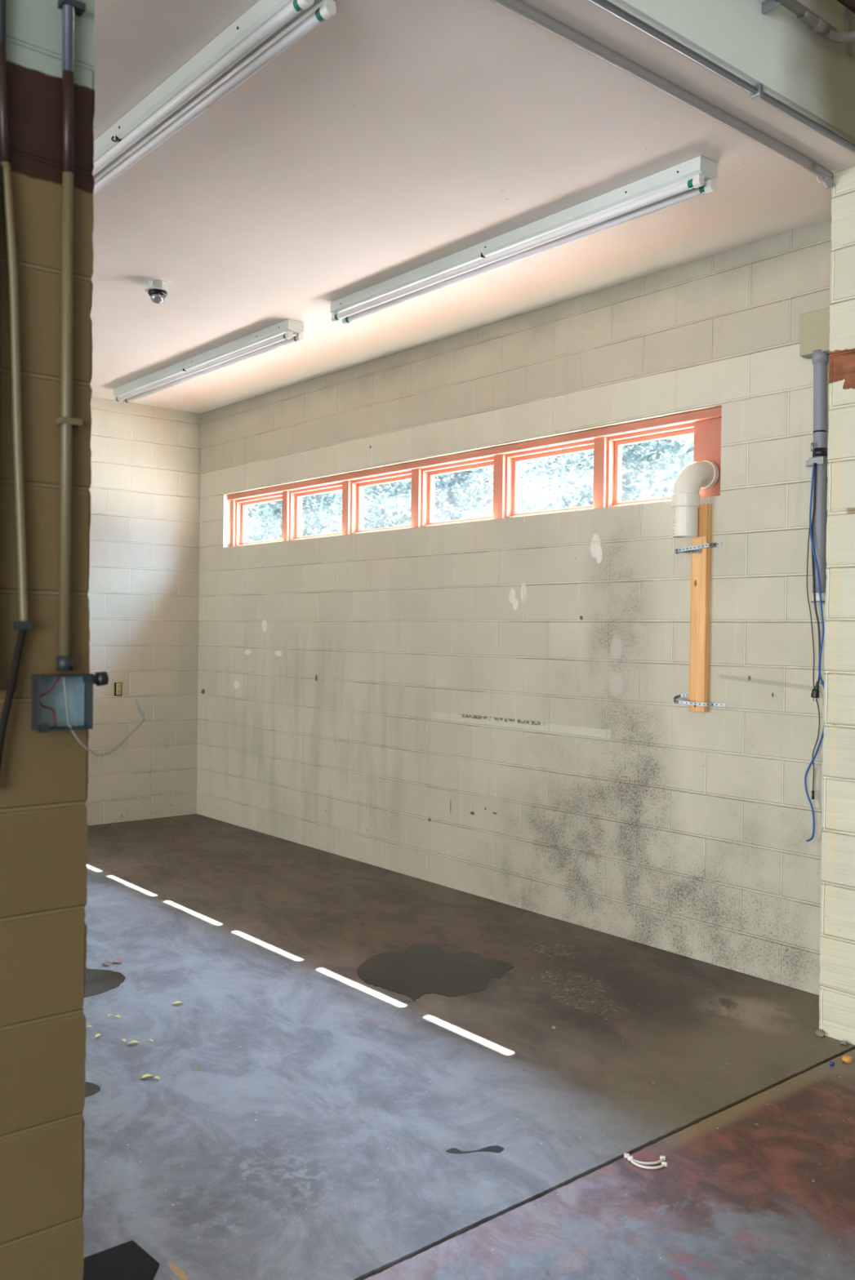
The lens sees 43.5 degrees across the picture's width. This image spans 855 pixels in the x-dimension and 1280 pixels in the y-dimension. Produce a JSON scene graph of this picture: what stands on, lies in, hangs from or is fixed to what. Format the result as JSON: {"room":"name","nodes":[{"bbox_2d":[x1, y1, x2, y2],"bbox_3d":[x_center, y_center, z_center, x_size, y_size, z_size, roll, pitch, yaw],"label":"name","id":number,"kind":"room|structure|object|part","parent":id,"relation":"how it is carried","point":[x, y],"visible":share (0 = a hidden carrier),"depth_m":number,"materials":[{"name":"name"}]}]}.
{"room":"empty workshop","nodes":[
{"label":"empty workshop","id":0,"kind":"room"},
{"bbox_2d":[0,0,95,1279],"bbox_3d":[-3.692,-0.650,-0.356,7.795,4.500,0.160,0,1,-40],"label":"wall","id":1,"kind":"structure","parent":0,"point":[44,775],"depth_m":2.03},
{"bbox_2d":[0,163,0,372],"bbox_3d":[-0.787,-0.385,1.950,0.025,0.960,0.020,0,1,-40],"label":"pipe","id":2,"kind":"object","parent":1,"relation":"attached to","point":[0,163],"visible":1,"depth_m":1.95,"materials":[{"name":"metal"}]},
{"bbox_2d":[0,0,33,769],"bbox_3d":[-0.758,-1.204,1.964,0.085,2.961,0.024,0,1,-40],"label":"conduit","id":3,"kind":"object","parent":1,"relation":"attached to","point":[24,624],"visible":1,"depth_m":1.97,"materials":[{"name":"metal"}]},
{"bbox_2d":[31,671,108,733],"bbox_3d":[-0.679,0.116,2.043,0.138,0.111,0.040,0,1,-40],"label":"junction box","id":4,"kind":"object","parent":1,"relation":"attached to","point":[58,700],"visible":1,"depth_m":2.04,"materials":[{"name":"metal"}]},
{"bbox_3d":[-0.702,0.118,2.045,0.096,0.096,0.004,0,1,-40],"label":"plate","id":5,"kind":"part","parent":4,"relation":"part of","materials":[{"name":"blue metal"}]},
{"bbox_2d":[67,698,144,755],"bbox_3d":[-0.618,0.170,2.071,0.151,0.108,0.013,0,1,-36],"label":"loose cable","id":6,"kind":"object","parent":4,"relation":"hanging from","point":[135,700],"visible":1,"depth_m":2.08,"materials":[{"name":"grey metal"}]},
{"bbox_2d":[56,0,85,671],"bbox_3d":[-0.672,-1.363,2.030,0.046,2.842,0.029,0,1,-40],"label":"conduit","id":7,"kind":"object","parent":1,"relation":"attached to","point":[70,8],"visible":1,"depth_m":2.03,"materials":[{"name":"metal"}]},
{"bbox_2d":[85,396,200,826],"bbox_3d":[-6.255,-0.331,5.366,11.200,3.700,0.200,0,1,-40],"label":"wall","id":8,"kind":"structure","parent":0,"point":[143,594],"depth_m":8.57,"materials":[{"name":"white brick"}]},
{"bbox_2d":[114,682,121,696],"bbox_3d":[-2.431,0.387,8.433,0.062,0.106,0.014,0,1,-40],"label":"wall outlet","id":9,"kind":"object","parent":8,"relation":"attached to","point":[117,686],"visible":1,"depth_m":8.43,"materials":[{"name":"beige plastic"}]},
{"bbox_2d":[82,813,854,1279],"bbox_3d":[-2.617,1.545,1.156,11.000,0.090,11.020,0,1,-40],"label":"floor","id":10,"kind":"structure","parent":0,"point":[317,1122],"depth_m":3.59,"materials":[{"name":"concrete"}]},
{"bbox_2d":[84,1081,100,1097],"bbox_3d":[-1.187,1.496,3.565,0.192,0.001,0.142,1,1,15],"label":"puddle","id":11,"kind":"object","parent":10,"relation":"on","point":[91,1089],"visible":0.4,"depth_m":3.57,"materials":[{"name":"liquid"}]},
{"bbox_2d":[84,967,124,997],"bbox_3d":[-1.557,1.482,4.684,0.410,0.001,0.539,0,1,-40],"label":"puddle","id":12,"kind":"object","parent":10,"relation":"on","point":[96,981],"visible":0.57,"depth_m":4.66,"materials":[{"name":"liquid"}]},
{"bbox_2d":[82,1240,159,1279],"bbox_3d":[-0.767,1.507,2.483,0.320,0.008,0.284,0,1,-40],"label":"rubber mat","id":13,"kind":"object","parent":10,"relation":"on","point":[127,1260],"visible":0.91,"depth_m":2.58,"materials":[{"name":"black rubber"}]},
{"bbox_2d":[140,1074,153,1079],"bbox_3d":[-0.959,1.492,3.664,0.045,0.010,0.025,0,1,-36],"label":"leaf","id":14,"kind":"object","parent":10,"relation":"on","point":[144,1075],"visible":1,"depth_m":3.67,"materials":[{"name":"yellow plant"}]},
{"bbox_2d":[356,944,514,1000],"bbox_3d":[0.019,1.499,4.876,0.695,0.001,0.711,0,1,-40],"label":"floor stain","id":15,"kind":"object","parent":10,"relation":"on","point":[414,972],"visible":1,"depth_m":4.85,"materials":[{"name":"liquid"}]},
{"bbox_2d":[445,1145,503,1153],"bbox_3d":[0.142,1.516,3.188,0.174,0.001,0.043,1,0,-3],"label":"puddle","id":16,"kind":"object","parent":10,"relation":"on","point":[495,1148],"visible":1,"depth_m":3.18,"materials":[{"name":"liquid"}]},
{"bbox_2d":[623,1152,665,1164],"bbox_3d":[0.635,1.516,3.126,0.119,0.012,0.046,1,0,7],"label":"clip","id":17,"kind":"object","parent":10,"relation":"on","point":[625,1155],"visible":1,"depth_m":3.12,"materials":[{"name":"white plastic"}]},
{"bbox_2d":[626,1155,666,1168],"bbox_3d":[0.634,1.517,3.103,0.114,0.012,0.044,1,1,19],"label":"clip","id":18,"kind":"object","parent":10,"relation":"on","point":[628,1157],"visible":1,"depth_m":3.10,"materials":[{"name":"white plastic"}]},
{"bbox_2d":[814,1028,824,1036],"bbox_3d":[1.513,1.513,4.130,0.029,0.023,0.038,0,1,-40],"label":"chunk","id":19,"kind":"object","parent":10,"relation":"on","point":[819,1033],"visible":1,"depth_m":4.12,"materials":[{"name":"grey stone"}]},
{"bbox_2d":[818,166,854,1044],"bbox_3d":[1.758,-0.081,4.187,0.409,3.417,0.210,0,1,-40],"label":"wall pier","id":20,"kind":"object","parent":10,"relation":"on","point":[837,940],"visible":0.95,"depth_m":4.09,"materials":[{"name":"white brick"}]},
{"bbox_2d":[607,0,854,144],"bbox_3d":[0.657,-2.335,3.183,3.405,1.086,0.155,0,1,-40],"label":"lintel","id":21,"kind":"object","parent":20,"relation":"on","point":[813,75],"visible":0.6,"depth_m":3.49,"materials":[{"name":"white paint"}]},
{"bbox_2d":[587,0,854,153],"bbox_3d":[-0.660,-1.782,2.023,6.890,0.038,0.038,0,1,-40],"label":"conduit","id":22,"kind":"object","parent":21,"relation":"attached to","point":[756,91],"visible":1,"depth_m":3.33,"materials":[{"name":"metal"}]},
{"bbox_2d":[761,0,854,43],"bbox_3d":[0.185,-2.008,-0.474,7.182,0.064,4.868,0,1,-40],"label":"pipe","id":23,"kind":"object","parent":21,"relation":"attached to","point":[817,24],"visible":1,"depth_m":3.49,"materials":[{"name":"metal"}]},
{"bbox_2d":[844,7,852,57],"bbox_3d":[1.504,-2.463,3.812,0.030,0.800,0.010,0,1,-40],"label":"strip","id":24,"kind":"object","parent":21,"relation":"attached to","point":[848,46],"visible":0.6,"depth_m":3.81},
{"bbox_2d":[839,1040,847,1044],"bbox_3d":[1.570,1.520,4.047,0.018,0.011,0.028,0,1,-40],"label":"chunk","id":25,"kind":"object","parent":10,"relation":"on","point":[843,1042],"visible":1,"depth_m":4.04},
{"bbox_2d":[841,1055,852,1062],"bbox_3d":[1.522,1.518,3.888,0.041,0.017,0.035,0,1,-40],"label":"scrap","id":26,"kind":"object","parent":10,"relation":"on","point":[847,1059],"visible":1,"depth_m":3.88,"materials":[{"name":"orange"}]},
{"bbox_2d":[89,0,854,413],"bbox_3d":[-4.171,-1.993,3.037,11.000,0.280,6.000,0,1,-40],"label":"ceiling","id":27,"kind":"structure","parent":0,"point":[392,139],"depth_m":4.18,"materials":[{"name":"paint"}]},
{"bbox_2d":[144,279,170,303],"bbox_3d":[-1.388,-1.786,5.515,0.128,0.106,0.128,0,1,-40],"label":"dome camera","id":28,"kind":"object","parent":27,"relation":"attached to","point":[157,291],"visible":1,"depth_m":5.48,"materials":[{"name":"white plastic"}]},
{"bbox_2d":[113,319,304,404],"bbox_3d":[-1.522,-1.801,7.084,0.109,0.106,2.396,0,1,-40],"label":"ceiling light","id":29,"kind":"object","parent":27,"relation":"attached to","point":[247,347],"visible":1,"depth_m":6.84,"materials":[{"name":"white metal"}]},
{"bbox_3d":[-0.755,-1.808,6.165,0.108,0.057,0.003,0,1,-40],"label":"plate","id":30,"kind":"part","parent":29,"relation":"part of","materials":[{"name":"white metal"}]},
{"bbox_2d":[92,0,336,195],"bbox_3d":[-1.058,-1.767,3.799,0.118,0.106,2.403,0,1,-40],"label":"ceiling light","id":31,"kind":"object","parent":27,"relation":"attached to","point":[268,28],"visible":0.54,"depth_m":3.32,"materials":[{"name":"white metal"}]},
{"bbox_2d":[330,155,717,324],"bbox_3d":[0.284,-1.760,4.925,0.109,0.106,2.396,0,1,-40],"label":"ceiling light","id":32,"kind":"object","parent":27,"relation":"attached to","point":[694,176],"visible":1,"depth_m":4.63,"materials":[{"name":"white metal"}]},
{"bbox_3d":[1.051,-1.768,4.006,0.108,0.057,0.003,0,1,-40],"label":"plate","id":33,"kind":"part","parent":32,"relation":"part of","materials":[{"name":"white metal"}]},
{"bbox_2d":[489,0,833,188],"bbox_3d":[-2.466,-1.780,0.749,10.484,0.060,0.057,0,1,-40],"label":"ceiling pipe","id":34,"kind":"object","parent":27,"relation":"attached to","point":[518,7],"visible":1,"depth_m":3.40,"materials":[{"name":"grey metal"}]},
{"bbox_2d":[816,175,822,183],"bbox_3d":[1.514,-1.777,4.134,0.027,0.030,0.009,1,0,-2],"label":"hook","id":35,"kind":"object","parent":27,"relation":"attached to","point":[817,177],"visible":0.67,"depth_m":4.13,"materials":[{"name":"white plastic"}]},
{"bbox_2d":[196,218,831,995],"bbox_3d":[1.715,-0.728,4.719,0.200,4.700,11.400,0,1,-40],"label":"wall","id":36,"kind":"structure","parent":0,"point":[486,708],"depth_m":5.76,"materials":[{"name":"white brick"}]},
{"bbox_2d":[230,500,235,546],"bbox_3d":[-1.520,-0.930,8.629,0.123,0.379,0.043,0,1,-40],"label":"trim","id":37,"kind":"structure","parent":36,"relation":"attached to","point":[233,520],"depth_m":8.58,"materials":[{"name":"wood"}]},
{"bbox_2d":[235,492,282,546],"bbox_3d":[-1.265,-0.925,8.341,0.100,0.378,0.725,0,1,-40],"label":"window","id":38,"kind":"structure","parent":36,"relation":"in","point":[241,504],"depth_m":8.58,"materials":[{"name":"wood"}]},
{"bbox_2d":[281,490,289,541],"bbox_3d":[-1.019,-0.919,8.029,0.123,0.379,0.070,0,1,-40],"label":"trim","id":39,"kind":"structure","parent":36,"relation":"attached to","point":[286,495],"depth_m":7.98,"materials":[{"name":"wood"}]},
{"bbox_2d":[288,482,342,540],"bbox_3d":[-0.762,-0.913,7.739,0.100,0.378,0.705,0,1,-40],"label":"window","id":40,"kind":"structure","parent":36,"relation":"in","point":[295,496],"depth_m":7.97,"materials":[{"name":"wood"}]},
{"bbox_2d":[342,480,351,534],"bbox_3d":[-0.521,-0.907,7.433,0.123,0.379,0.073,0,1,-40],"label":"trim","id":41,"kind":"structure","parent":36,"relation":"attached to","point":[346,485],"depth_m":7.38,"materials":[{"name":"wood"}]},
{"bbox_2d":[350,471,411,533],"bbox_3d":[-0.269,-0.902,7.149,0.100,0.378,0.687,0,1,-40],"label":"window","id":42,"kind":"structure","parent":36,"relation":"in","point":[357,486],"depth_m":7.36,"materials":[{"name":"wood"}]},
{"bbox_2d":[410,468,422,528],"bbox_3d":[-0.033,-0.896,6.849,0.123,0.379,0.075,0,1,-40],"label":"trim","id":43,"kind":"structure","parent":36,"relation":"attached to","point":[415,505],"depth_m":6.80,"materials":[{"name":"wood"}]},
{"bbox_2d":[421,457,493,526],"bbox_3d":[0.219,-0.891,6.565,0.100,0.378,0.685,0,1,-40],"label":"window","id":44,"kind":"structure","parent":36,"relation":"in","point":[428,474],"depth_m":6.75,"materials":[{"name":"wood"}]},
{"bbox_2d":[227,406,721,500],"bbox_3d":[-0.044,-1.107,6.846,0.155,0.042,4.666,0,1,-40],"label":"trim","id":45,"kind":"structure","parent":36,"relation":"attached to","point":[716,412],"depth_m":6.14,"materials":[{"name":"wood"}]},
{"bbox_2d":[492,453,506,519],"bbox_3d":[0.455,-0.885,6.264,0.123,0.379,0.080,0,1,-40],"label":"trim","id":46,"kind":"structure","parent":36,"relation":"attached to","point":[499,460],"depth_m":6.21,"materials":[{"name":"wood"}]},
{"bbox_2d":[505,440,593,518],"bbox_3d":[0.711,-0.880,5.976,0.100,0.378,0.690,0,1,-40],"label":"window","id":47,"kind":"structure","parent":36,"relation":"in","point":[512,464],"depth_m":6.12,"materials":[{"name":"wood"}]},
{"bbox_2d":[592,436,607,508],"bbox_3d":[0.947,-0.874,5.676,0.123,0.379,0.073,0,1,-40],"label":"trim","id":48,"kind":"structure","parent":36,"relation":"attached to","point":[600,444],"depth_m":5.63,"materials":[{"name":"wood"}]},
{"bbox_2d":[606,422,694,507],"bbox_3d":[1.159,-0.870,5.440,0.100,0.378,0.560,0,1,-40],"label":"window","id":49,"kind":"structure","parent":36,"relation":"in","point":[615,443],"depth_m":5.58,"materials":[{"name":"wood"}]},
{"bbox_2d":[671,460,719,537],"bbox_3d":[1.248,-0.667,5.041,0.242,0.371,0.132,0,1,-40],"label":"vent pipe","id":50,"kind":"object","parent":36,"relation":"attached to","point":[704,474],"visible":1,"depth_m":4.97,"materials":[{"name":"white plastic"}]},
{"bbox_2d":[688,503,711,711],"bbox_3d":[1.284,-0.150,5.044,0.040,0.973,0.086,0,1,-40],"label":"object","id":51,"kind":"object","parent":36,"relation":"attached to","point":[700,562],"visible":0.79,"depth_m":5.02,"materials":[{"name":"brown wood"}]},
{"bbox_2d":[675,542,721,553],"bbox_3d":[1.266,-0.432,5.027,0.222,0.050,0.049,1,1,38],"label":"strap","id":52,"kind":"object","parent":51,"relation":"attached to","point":[691,549],"visible":1,"depth_m":5.02,"materials":[{"name":"metal"}]},
{"bbox_2d":[673,693,724,706],"bbox_3d":[1.263,0.279,5.029,0.086,0.056,0.256,0,1,-40],"label":"strap","id":53,"kind":"object","parent":51,"relation":"attached to","point":[675,700],"visible":1,"depth_m":5.01,"materials":[{"name":"metal"}]},
{"bbox_2d":[693,417,720,497],"bbox_3d":[1.397,-0.864,5.144,0.113,0.379,0.201,0,1,-40],"label":"trim","id":54,"kind":"structure","parent":36,"relation":"attached to","point":[707,432],"depth_m":5.12,"materials":[{"name":"wood"}]},
{"bbox_2d":[806,529,819,802],"bbox_3d":[1.642,0.098,4.569,0.060,1.190,0.031,1,0,-3],"label":"wire","id":55,"kind":"object","parent":36,"relation":"hanging from","point":[812,791],"visible":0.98,"depth_m":4.57,"materials":[{"name":"black plastic"}]},
{"bbox_2d":[804,462,823,841],"bbox_3d":[1.639,0.059,4.537,0.052,1.611,0.104,0,1,-40],"label":"cable","id":56,"kind":"object","parent":36,"relation":"hanging from","point":[813,464],"visible":0.89,"depth_m":4.52,"materials":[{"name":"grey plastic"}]},
{"bbox_2d":[799,307,829,604],"bbox_3d":[1.673,-0.778,4.553,0.075,1.249,0.200,0,1,-40],"label":"conduit","id":57,"kind":"object","parent":36,"relation":"attached to","point":[814,337],"visible":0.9,"depth_m":4.53,"materials":[{"name":"white plastic"}]},
{"bbox_2d":[810,462,820,701],"bbox_3d":[1.649,-0.243,4.535,0.035,1.008,0.046,0,1,-40],"label":"power cord","id":58,"kind":"object","parent":36,"relation":"hanging from","point":[815,692],"visible":1,"depth_m":4.53,"materials":[{"name":"black plastic"}]},
{"bbox_2d":[805,442,827,466],"bbox_3d":[1.650,-0.786,4.551,0.088,0.093,0.075,1,1,28],"label":"clamp","id":59,"kind":"object","parent":36,"relation":"attached to","point":[820,452],"visible":0.93,"depth_m":4.53,"materials":[{"name":"black plastic"}]},
{"bbox_2d":[835,0,854,13],"bbox_3d":[-1.341,-2.189,1.331,8.953,0.045,0.040,0,1,-40],"label":"pipe","id":60,"kind":"object","parent":36,"relation":"attached to","point":[849,4],"visible":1,"depth_m":3.64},
{"label":"outside","id":61,"kind":"structure","parent":0,"visible":0},
{"bbox_3d":[10.301,1.697,25.621,39.800,0.200,70.000,0,1,-40],"label":"ground","id":62,"kind":"structure","parent":61,"visible":0},
{"bbox_2d":[247,528,273,541],"bbox_3d":[-5.264,-1.035,22.646,4.024,4.962,4.085,0,1,-40],"label":"tree","id":63,"kind":"object","parent":62,"relation":"on","point":[269,535],"visible":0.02,"depth_m":22.80,"materials":[{"name":"green plant"}]},
{"bbox_2d":[247,492,365,539],"bbox_3d":[-3.297,-1.803,29.795,4.521,6.410,4.927,1,1,28],"label":"tree","id":64,"kind":"object","parent":62,"relation":"on","point":[275,533],"visible":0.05,"depth_m":29.40,"materials":[{"name":"green plant"}]},
{"bbox_2d":[247,486,376,542],"bbox_3d":[-2.505,-0.991,19.691,4.160,4.986,3.752,1,0,-6],"label":"tree","id":65,"kind":"object","parent":62,"relation":"on","point":[308,505],"visible":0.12,"depth_m":19.45,"materials":[{"name":"green plant"}]},
{"bbox_2d":[322,475,468,534],"bbox_3d":[-0.320,-1.523,26.117,5.171,5.992,4.872,0,1,-40],"label":"tree","id":66,"kind":"object","parent":62,"relation":"on","point":[392,491],"visible":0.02,"depth_m":26.37,"materials":[{"name":"green plant"}]},
{"bbox_2d":[331,460,542,532],"bbox_3d":[0.139,-0.852,16.478,3.448,4.832,4.220,1,0,3],"label":"tree","id":67,"kind":"object","parent":62,"relation":"on","point":[460,482],"visible":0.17,"depth_m":16.17,"materials":[{"name":"green plant"}]},
{"bbox_2d":[453,450,653,519],"bbox_3d":[2.774,-1.481,22.372,5.017,6.044,4.874,1,1,8],"label":"tree","id":68,"kind":"object","parent":62,"relation":"on","point":[571,463],"visible":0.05,"depth_m":22.11,"materials":[{"name":"green plant"}]},
{"bbox_2d":[527,434,693,512],"bbox_3d":[2.740,-0.895,13.217,3.916,5.028,3.984,1,1,38],"label":"tree","id":69,"kind":"object","parent":62,"relation":"on","point":[664,447],"visible":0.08,"depth_m":12.92,"materials":[{"name":"green plant"}]},
{"bbox_2d":[626,484,671,501],"bbox_3d":[5.835,-1.378,18.478,4.888,5.973,4.957,0,1,-40],"label":"tree","id":70,"kind":"object","parent":62,"relation":"on","point":[668,495],"visible":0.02,"depth_m":18.53,"materials":[{"name":"green plant"}]}
]}

